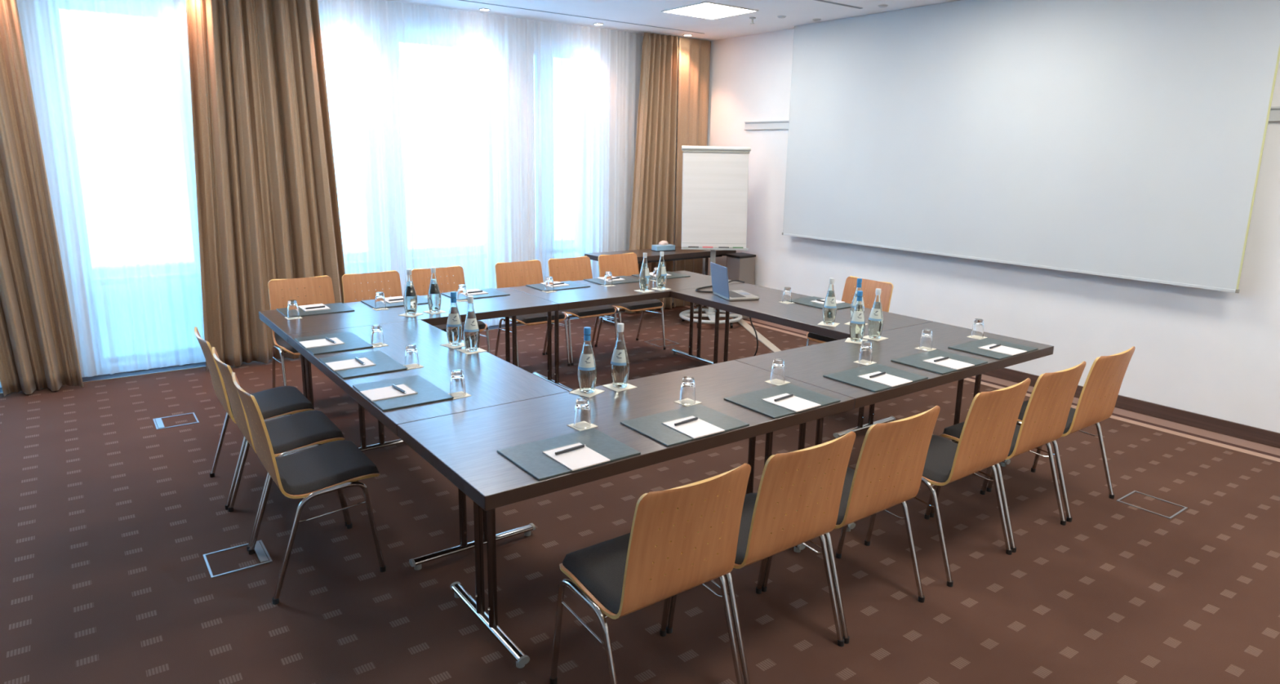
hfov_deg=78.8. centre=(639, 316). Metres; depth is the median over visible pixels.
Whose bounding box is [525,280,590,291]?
desk mat
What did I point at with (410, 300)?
water bottle
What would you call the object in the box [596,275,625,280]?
notepad
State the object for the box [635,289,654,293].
coaster
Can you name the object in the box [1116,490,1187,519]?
floor outlet
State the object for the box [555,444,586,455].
ballpoint pen
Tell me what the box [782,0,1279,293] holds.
projection screen
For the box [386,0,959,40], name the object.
ceiling
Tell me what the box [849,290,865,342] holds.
water bottle
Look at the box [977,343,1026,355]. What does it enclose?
notepad
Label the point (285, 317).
coaster
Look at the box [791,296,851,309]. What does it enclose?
desk mat
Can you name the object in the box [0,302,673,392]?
trim
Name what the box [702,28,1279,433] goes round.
wall
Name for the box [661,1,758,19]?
recessed light
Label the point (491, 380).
conference table
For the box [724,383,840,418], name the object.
desk mat
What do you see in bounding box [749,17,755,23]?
sprinkler
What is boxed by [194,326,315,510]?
chair
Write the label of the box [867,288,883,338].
water bottle
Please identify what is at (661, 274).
water bottle
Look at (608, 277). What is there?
water glass
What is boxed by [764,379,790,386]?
coaster
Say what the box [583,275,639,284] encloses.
desk mat
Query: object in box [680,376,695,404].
water glass
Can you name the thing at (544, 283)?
notepad
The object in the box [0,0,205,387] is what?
sheer curtain
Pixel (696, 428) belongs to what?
notepad
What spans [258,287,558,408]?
conference table
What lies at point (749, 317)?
cable
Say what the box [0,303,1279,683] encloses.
floor
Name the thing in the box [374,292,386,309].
water glass
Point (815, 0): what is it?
trim
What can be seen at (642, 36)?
wall
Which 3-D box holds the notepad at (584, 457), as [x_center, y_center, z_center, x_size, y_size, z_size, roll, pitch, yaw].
[-0.226,0.490,2.738,0.155,0.005,0.200,-8,15,-37]
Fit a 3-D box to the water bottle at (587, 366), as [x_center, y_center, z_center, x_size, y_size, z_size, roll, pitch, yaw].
[-0.235,0.193,3.466,0.088,0.296,0.088,-4,13,-24]
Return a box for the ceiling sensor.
[878,4,888,7]
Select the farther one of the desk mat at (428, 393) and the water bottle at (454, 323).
the water bottle at (454, 323)
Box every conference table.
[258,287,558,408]
[287,320,568,570]
[397,360,854,668]
[508,270,742,391]
[671,282,932,438]
[735,321,1053,531]
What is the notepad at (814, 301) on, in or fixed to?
on the desk mat at (806, 301)
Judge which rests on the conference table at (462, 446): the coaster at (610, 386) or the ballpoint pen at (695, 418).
the coaster at (610, 386)
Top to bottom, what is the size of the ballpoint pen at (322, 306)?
0.012 m
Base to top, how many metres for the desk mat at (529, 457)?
0.007 m
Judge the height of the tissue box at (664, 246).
0.111 m
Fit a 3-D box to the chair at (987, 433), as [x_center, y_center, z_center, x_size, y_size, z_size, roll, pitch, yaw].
[1.405,0.671,3.568,0.505,0.864,0.503,-8,15,-36]
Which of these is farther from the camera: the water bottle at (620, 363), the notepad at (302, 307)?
the notepad at (302, 307)
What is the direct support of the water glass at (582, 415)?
on the coaster at (571, 425)
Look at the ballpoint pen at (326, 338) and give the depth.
4.27 m
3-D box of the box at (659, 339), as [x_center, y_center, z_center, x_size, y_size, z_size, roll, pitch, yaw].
[0.212,0.253,7.524,0.240,0.004,0.250,-8,15,-36]
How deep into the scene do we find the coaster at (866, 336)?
4.62 m
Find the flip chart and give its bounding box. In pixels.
[679,145,751,328]
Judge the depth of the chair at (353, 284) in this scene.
5.96 m
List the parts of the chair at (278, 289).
leg, rail, leg, seat, backrest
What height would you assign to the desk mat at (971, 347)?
0.007 m
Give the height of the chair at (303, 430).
0.864 m
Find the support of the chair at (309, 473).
on the floor
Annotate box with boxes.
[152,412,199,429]
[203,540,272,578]
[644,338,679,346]
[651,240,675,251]
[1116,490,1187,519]
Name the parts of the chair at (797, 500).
leg, leg, leg, seat, backrest, leg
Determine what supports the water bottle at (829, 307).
on the coaster at (835, 324)
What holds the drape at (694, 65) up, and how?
hanging from the ceiling
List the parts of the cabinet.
case lid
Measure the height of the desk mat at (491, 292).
0.007 m
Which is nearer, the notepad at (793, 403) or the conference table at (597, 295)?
the notepad at (793, 403)
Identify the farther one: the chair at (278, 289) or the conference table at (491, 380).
the chair at (278, 289)
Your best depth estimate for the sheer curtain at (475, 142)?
7.51 m
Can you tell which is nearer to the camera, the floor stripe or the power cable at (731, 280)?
the power cable at (731, 280)
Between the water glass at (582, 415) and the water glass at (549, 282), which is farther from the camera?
the water glass at (549, 282)
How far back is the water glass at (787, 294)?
5.67 m
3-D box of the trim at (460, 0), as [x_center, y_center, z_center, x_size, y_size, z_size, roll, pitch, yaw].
[-1.157,-2.781,7.006,4.590,0.004,0.014,-8,15,-36]
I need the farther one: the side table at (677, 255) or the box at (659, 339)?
the side table at (677, 255)
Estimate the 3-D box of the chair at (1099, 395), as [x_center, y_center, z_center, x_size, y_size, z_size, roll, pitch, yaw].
[2.257,0.556,4.188,0.505,0.864,0.503,-8,15,-36]
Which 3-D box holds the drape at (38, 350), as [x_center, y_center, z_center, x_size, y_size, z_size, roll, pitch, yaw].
[-4.424,-0.936,5.358,0.654,3.034,0.161,-8,15,-36]
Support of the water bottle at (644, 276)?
on the coaster at (639, 291)
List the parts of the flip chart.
post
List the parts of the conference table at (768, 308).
leg, leg, leg, leg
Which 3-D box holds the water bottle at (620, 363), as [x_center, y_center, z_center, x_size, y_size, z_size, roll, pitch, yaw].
[-0.090,0.177,3.555,0.089,0.295,0.089,5,13,18]
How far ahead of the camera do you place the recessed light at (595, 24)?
7.83 m
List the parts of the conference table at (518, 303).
leg, leg, leg, leg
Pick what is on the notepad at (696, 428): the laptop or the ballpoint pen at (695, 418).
the ballpoint pen at (695, 418)
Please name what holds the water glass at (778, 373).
on the coaster at (766, 381)
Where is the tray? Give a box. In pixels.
[680,247,747,250]
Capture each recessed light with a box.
[479,8,490,10]
[593,22,603,25]
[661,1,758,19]
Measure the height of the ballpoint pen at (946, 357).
0.012 m
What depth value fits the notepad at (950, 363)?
4.05 m
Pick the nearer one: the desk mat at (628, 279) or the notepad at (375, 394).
the notepad at (375, 394)
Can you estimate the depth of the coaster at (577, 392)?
3.47 m
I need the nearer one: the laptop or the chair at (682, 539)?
the chair at (682, 539)
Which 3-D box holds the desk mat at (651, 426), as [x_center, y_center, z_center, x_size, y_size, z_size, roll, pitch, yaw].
[0.178,0.427,3.101,0.414,0.007,0.306,-8,15,-36]
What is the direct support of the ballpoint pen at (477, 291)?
on the notepad at (473, 290)
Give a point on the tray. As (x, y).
(682, 248)
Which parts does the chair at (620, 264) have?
leg, leg, backrest, seat, leg, leg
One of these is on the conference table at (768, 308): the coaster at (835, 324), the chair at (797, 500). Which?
the coaster at (835, 324)
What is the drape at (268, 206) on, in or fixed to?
hanging from the ceiling
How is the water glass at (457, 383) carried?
on the coaster at (467, 394)
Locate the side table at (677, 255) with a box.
[584,246,736,324]
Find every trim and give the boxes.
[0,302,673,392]
[0,306,673,393]
[459,0,703,33]
[815,0,862,8]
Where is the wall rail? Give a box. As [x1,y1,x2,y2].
[743,106,1279,129]
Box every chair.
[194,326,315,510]
[212,346,346,551]
[231,372,386,604]
[267,275,334,387]
[342,270,402,302]
[411,265,490,353]
[494,259,570,367]
[545,256,617,365]
[550,463,751,683]
[595,252,666,350]
[666,431,855,683]
[761,405,940,644]
[806,275,893,346]
[864,377,1031,586]
[929,360,1085,552]
[986,346,1135,522]
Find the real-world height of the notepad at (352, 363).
0.005 m
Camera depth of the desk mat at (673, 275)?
6.79 m
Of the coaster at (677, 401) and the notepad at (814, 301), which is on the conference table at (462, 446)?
the coaster at (677, 401)
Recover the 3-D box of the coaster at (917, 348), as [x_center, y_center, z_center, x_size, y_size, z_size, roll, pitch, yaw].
[1.611,0.182,4.397,0.086,0.002,0.086,-10,16,-41]
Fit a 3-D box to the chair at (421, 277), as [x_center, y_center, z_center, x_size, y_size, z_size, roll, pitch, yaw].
[-1.505,0.066,6.181,0.505,0.864,0.503,-8,15,-36]
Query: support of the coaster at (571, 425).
on the conference table at (462, 446)
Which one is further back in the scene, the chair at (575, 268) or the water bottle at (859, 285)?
the chair at (575, 268)
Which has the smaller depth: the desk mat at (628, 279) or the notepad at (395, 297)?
the notepad at (395, 297)
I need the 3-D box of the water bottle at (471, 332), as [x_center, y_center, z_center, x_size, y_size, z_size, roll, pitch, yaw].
[-0.898,0.037,4.146,0.089,0.295,0.089,-2,12,-16]
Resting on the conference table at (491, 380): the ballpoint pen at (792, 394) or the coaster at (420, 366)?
the coaster at (420, 366)
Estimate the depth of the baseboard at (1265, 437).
5.47 m
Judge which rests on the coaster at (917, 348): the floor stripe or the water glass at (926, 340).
the water glass at (926, 340)
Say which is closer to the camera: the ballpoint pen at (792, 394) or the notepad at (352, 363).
the ballpoint pen at (792, 394)
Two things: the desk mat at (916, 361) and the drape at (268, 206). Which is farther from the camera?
the drape at (268, 206)
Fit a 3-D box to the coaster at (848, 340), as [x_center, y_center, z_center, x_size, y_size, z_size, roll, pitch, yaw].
[1.264,0.143,4.554,0.115,0.002,0.115,6,13,23]
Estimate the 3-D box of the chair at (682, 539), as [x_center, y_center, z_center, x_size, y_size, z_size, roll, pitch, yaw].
[0.031,0.856,2.572,0.505,0.864,0.503,-8,15,-36]
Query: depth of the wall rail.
8.23 m
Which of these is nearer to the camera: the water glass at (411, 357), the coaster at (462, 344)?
the water glass at (411, 357)
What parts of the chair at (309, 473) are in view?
backrest, leg, leg, seat, rail, leg, leg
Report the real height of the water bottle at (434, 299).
0.296 m
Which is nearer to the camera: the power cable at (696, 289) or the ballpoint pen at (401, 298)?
the ballpoint pen at (401, 298)
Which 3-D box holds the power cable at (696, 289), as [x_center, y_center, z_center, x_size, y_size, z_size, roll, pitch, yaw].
[0.539,-0.231,6.237,0.146,0.012,0.399,4,12,14]
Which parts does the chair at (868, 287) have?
seat, backrest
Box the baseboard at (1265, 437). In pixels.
[983,367,1279,448]
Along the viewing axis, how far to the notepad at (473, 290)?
5.81 m
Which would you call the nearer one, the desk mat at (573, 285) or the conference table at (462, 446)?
the conference table at (462, 446)
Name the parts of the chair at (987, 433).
leg, leg, leg, seat, backrest, leg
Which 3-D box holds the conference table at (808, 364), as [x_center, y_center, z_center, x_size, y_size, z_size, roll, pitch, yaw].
[1.443,0.562,4.383,1.793,0.741,0.785,-8,15,-36]
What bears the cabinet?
on the floor
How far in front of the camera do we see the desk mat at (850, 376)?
3.80 m
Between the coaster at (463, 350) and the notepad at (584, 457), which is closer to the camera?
the notepad at (584, 457)
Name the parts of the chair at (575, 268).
leg, backrest, seat, leg, leg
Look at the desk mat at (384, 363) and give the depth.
3.85 m
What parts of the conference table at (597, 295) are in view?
leg, leg, leg, leg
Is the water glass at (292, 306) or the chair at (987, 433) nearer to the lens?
the chair at (987, 433)
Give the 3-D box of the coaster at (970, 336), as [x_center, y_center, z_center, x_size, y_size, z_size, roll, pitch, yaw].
[2.035,0.125,4.705,0.086,0.002,0.086,-10,16,-41]
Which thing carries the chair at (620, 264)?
on the floor
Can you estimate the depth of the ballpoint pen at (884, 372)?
3.79 m
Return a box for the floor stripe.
[737,319,781,352]
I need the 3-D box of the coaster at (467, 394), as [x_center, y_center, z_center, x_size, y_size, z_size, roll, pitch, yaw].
[-0.798,0.345,3.418,0.086,0.002,0.086,-9,15,-38]
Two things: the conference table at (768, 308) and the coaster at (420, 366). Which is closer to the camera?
the coaster at (420, 366)
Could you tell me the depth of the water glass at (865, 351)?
4.05 m
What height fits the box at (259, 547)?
0.006 m
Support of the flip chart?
on the floor
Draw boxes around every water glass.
[287,299,299,318]
[370,324,384,346]
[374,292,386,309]
[404,343,419,368]
[449,369,466,397]
[457,284,467,301]
[545,276,554,292]
[573,397,591,428]
[604,271,612,285]
[653,266,657,280]
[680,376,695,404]
[769,358,785,383]
[782,287,791,302]
[858,341,872,364]
[919,328,932,350]
[970,318,983,338]
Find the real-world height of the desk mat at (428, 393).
0.007 m
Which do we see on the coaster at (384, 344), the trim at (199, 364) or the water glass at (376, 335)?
the water glass at (376, 335)
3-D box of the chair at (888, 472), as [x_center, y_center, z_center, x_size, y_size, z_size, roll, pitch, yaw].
[0.852,0.745,3.167,0.505,0.864,0.503,-8,15,-36]
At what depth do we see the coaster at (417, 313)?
5.02 m
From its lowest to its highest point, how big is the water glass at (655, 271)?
0.110 m
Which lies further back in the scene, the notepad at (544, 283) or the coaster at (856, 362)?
the notepad at (544, 283)
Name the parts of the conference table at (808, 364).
leg, leg, leg, leg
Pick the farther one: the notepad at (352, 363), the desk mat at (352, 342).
the desk mat at (352, 342)
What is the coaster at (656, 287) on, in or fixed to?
on the conference table at (597, 295)
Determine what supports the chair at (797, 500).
on the floor
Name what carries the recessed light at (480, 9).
in the ceiling
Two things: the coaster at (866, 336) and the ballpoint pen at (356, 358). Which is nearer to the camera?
the ballpoint pen at (356, 358)
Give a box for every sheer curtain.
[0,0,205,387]
[317,0,640,326]
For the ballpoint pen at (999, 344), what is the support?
on the notepad at (1002, 349)
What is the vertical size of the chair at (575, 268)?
0.864 m
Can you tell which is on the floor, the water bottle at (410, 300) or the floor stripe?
the floor stripe
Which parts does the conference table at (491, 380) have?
leg, leg, leg, leg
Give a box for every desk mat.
[276,302,354,317]
[294,331,373,355]
[319,350,407,378]
[352,374,453,411]
[360,295,427,308]
[440,288,510,300]
[497,427,640,480]
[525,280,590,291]
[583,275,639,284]
[620,404,749,446]
[631,271,690,279]
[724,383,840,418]
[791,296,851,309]
[822,363,928,392]
[890,349,987,374]
[947,337,1038,359]
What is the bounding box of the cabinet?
[723,252,755,319]
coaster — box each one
[284,316,302,319]
[369,343,387,347]
[398,312,423,317]
[403,364,423,369]
[423,310,447,314]
[440,342,464,348]
[448,392,471,399]
[457,347,486,354]
[567,423,597,431]
[569,388,604,397]
[602,383,637,391]
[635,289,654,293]
[650,287,671,290]
[673,400,702,406]
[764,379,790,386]
[817,320,839,326]
[844,337,867,343]
[853,360,876,365]
[862,335,888,341]
[915,346,936,351]
[966,335,986,339]
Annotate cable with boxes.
[695,285,712,292]
[728,280,744,283]
[749,316,758,355]
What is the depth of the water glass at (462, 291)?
5.52 m
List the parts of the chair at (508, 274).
leg, leg, backrest, seat, leg, leg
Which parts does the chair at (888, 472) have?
leg, leg, leg, seat, backrest, leg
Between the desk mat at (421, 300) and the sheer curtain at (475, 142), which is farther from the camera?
the sheer curtain at (475, 142)
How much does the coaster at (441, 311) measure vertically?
0.002 m
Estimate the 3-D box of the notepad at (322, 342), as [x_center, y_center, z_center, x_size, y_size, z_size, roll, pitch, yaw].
[-1.735,0.143,4.252,0.200,0.005,0.155,-7,15,-35]
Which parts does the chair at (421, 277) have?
backrest, leg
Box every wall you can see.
[0,35,679,387]
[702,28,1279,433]
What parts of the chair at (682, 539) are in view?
leg, rail, leg, seat, leg, backrest, leg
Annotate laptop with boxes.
[710,262,759,301]
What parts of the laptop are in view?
screen lid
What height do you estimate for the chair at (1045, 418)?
0.864 m
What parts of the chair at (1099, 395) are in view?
leg, leg, leg, seat, backrest, leg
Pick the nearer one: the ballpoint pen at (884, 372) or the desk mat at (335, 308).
the ballpoint pen at (884, 372)
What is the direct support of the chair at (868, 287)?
on the floor
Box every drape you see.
[0,0,83,396]
[185,0,345,371]
[625,32,678,313]
[673,36,711,307]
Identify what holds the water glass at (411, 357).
on the coaster at (420, 366)
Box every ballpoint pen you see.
[304,305,324,309]
[325,337,335,343]
[355,357,364,364]
[387,297,403,301]
[391,384,406,393]
[466,290,482,293]
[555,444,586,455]
[674,417,698,426]
[773,393,794,401]
[869,371,886,377]
[933,356,948,362]
[989,343,1000,348]
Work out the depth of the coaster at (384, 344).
4.23 m
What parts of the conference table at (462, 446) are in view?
leg, leg, leg, leg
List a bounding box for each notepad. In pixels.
[297,303,330,311]
[298,337,344,348]
[324,357,376,370]
[360,383,417,401]
[384,296,403,303]
[466,288,488,295]
[541,281,569,287]
[542,442,610,471]
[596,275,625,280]
[662,415,724,439]
[761,392,821,412]
[810,298,844,304]
[857,371,912,386]
[923,355,974,369]
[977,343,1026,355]
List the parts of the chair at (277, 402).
backrest, leg, leg, seat, rail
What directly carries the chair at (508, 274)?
on the floor
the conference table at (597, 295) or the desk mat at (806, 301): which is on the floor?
the conference table at (597, 295)
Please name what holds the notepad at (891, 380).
on the desk mat at (850, 376)
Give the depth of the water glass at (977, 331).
4.67 m
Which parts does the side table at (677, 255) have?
under frame, leg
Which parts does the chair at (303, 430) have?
backrest, leg, leg, seat, rail, leg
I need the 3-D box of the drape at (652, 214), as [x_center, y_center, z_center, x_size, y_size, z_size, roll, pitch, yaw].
[0.146,-1.553,8.682,0.663,3.034,0.109,-8,15,-36]
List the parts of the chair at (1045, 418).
leg, leg, seat, leg, backrest, leg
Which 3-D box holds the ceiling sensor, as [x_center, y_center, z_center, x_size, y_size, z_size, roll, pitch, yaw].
[2.065,-2.638,6.625,0.084,0.012,0.084,-8,15,-36]
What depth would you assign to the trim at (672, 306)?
6.23 m
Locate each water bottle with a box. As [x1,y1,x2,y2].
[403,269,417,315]
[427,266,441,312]
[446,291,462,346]
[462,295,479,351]
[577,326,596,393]
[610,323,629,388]
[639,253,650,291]
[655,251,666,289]
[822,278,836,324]
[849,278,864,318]
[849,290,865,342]
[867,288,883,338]

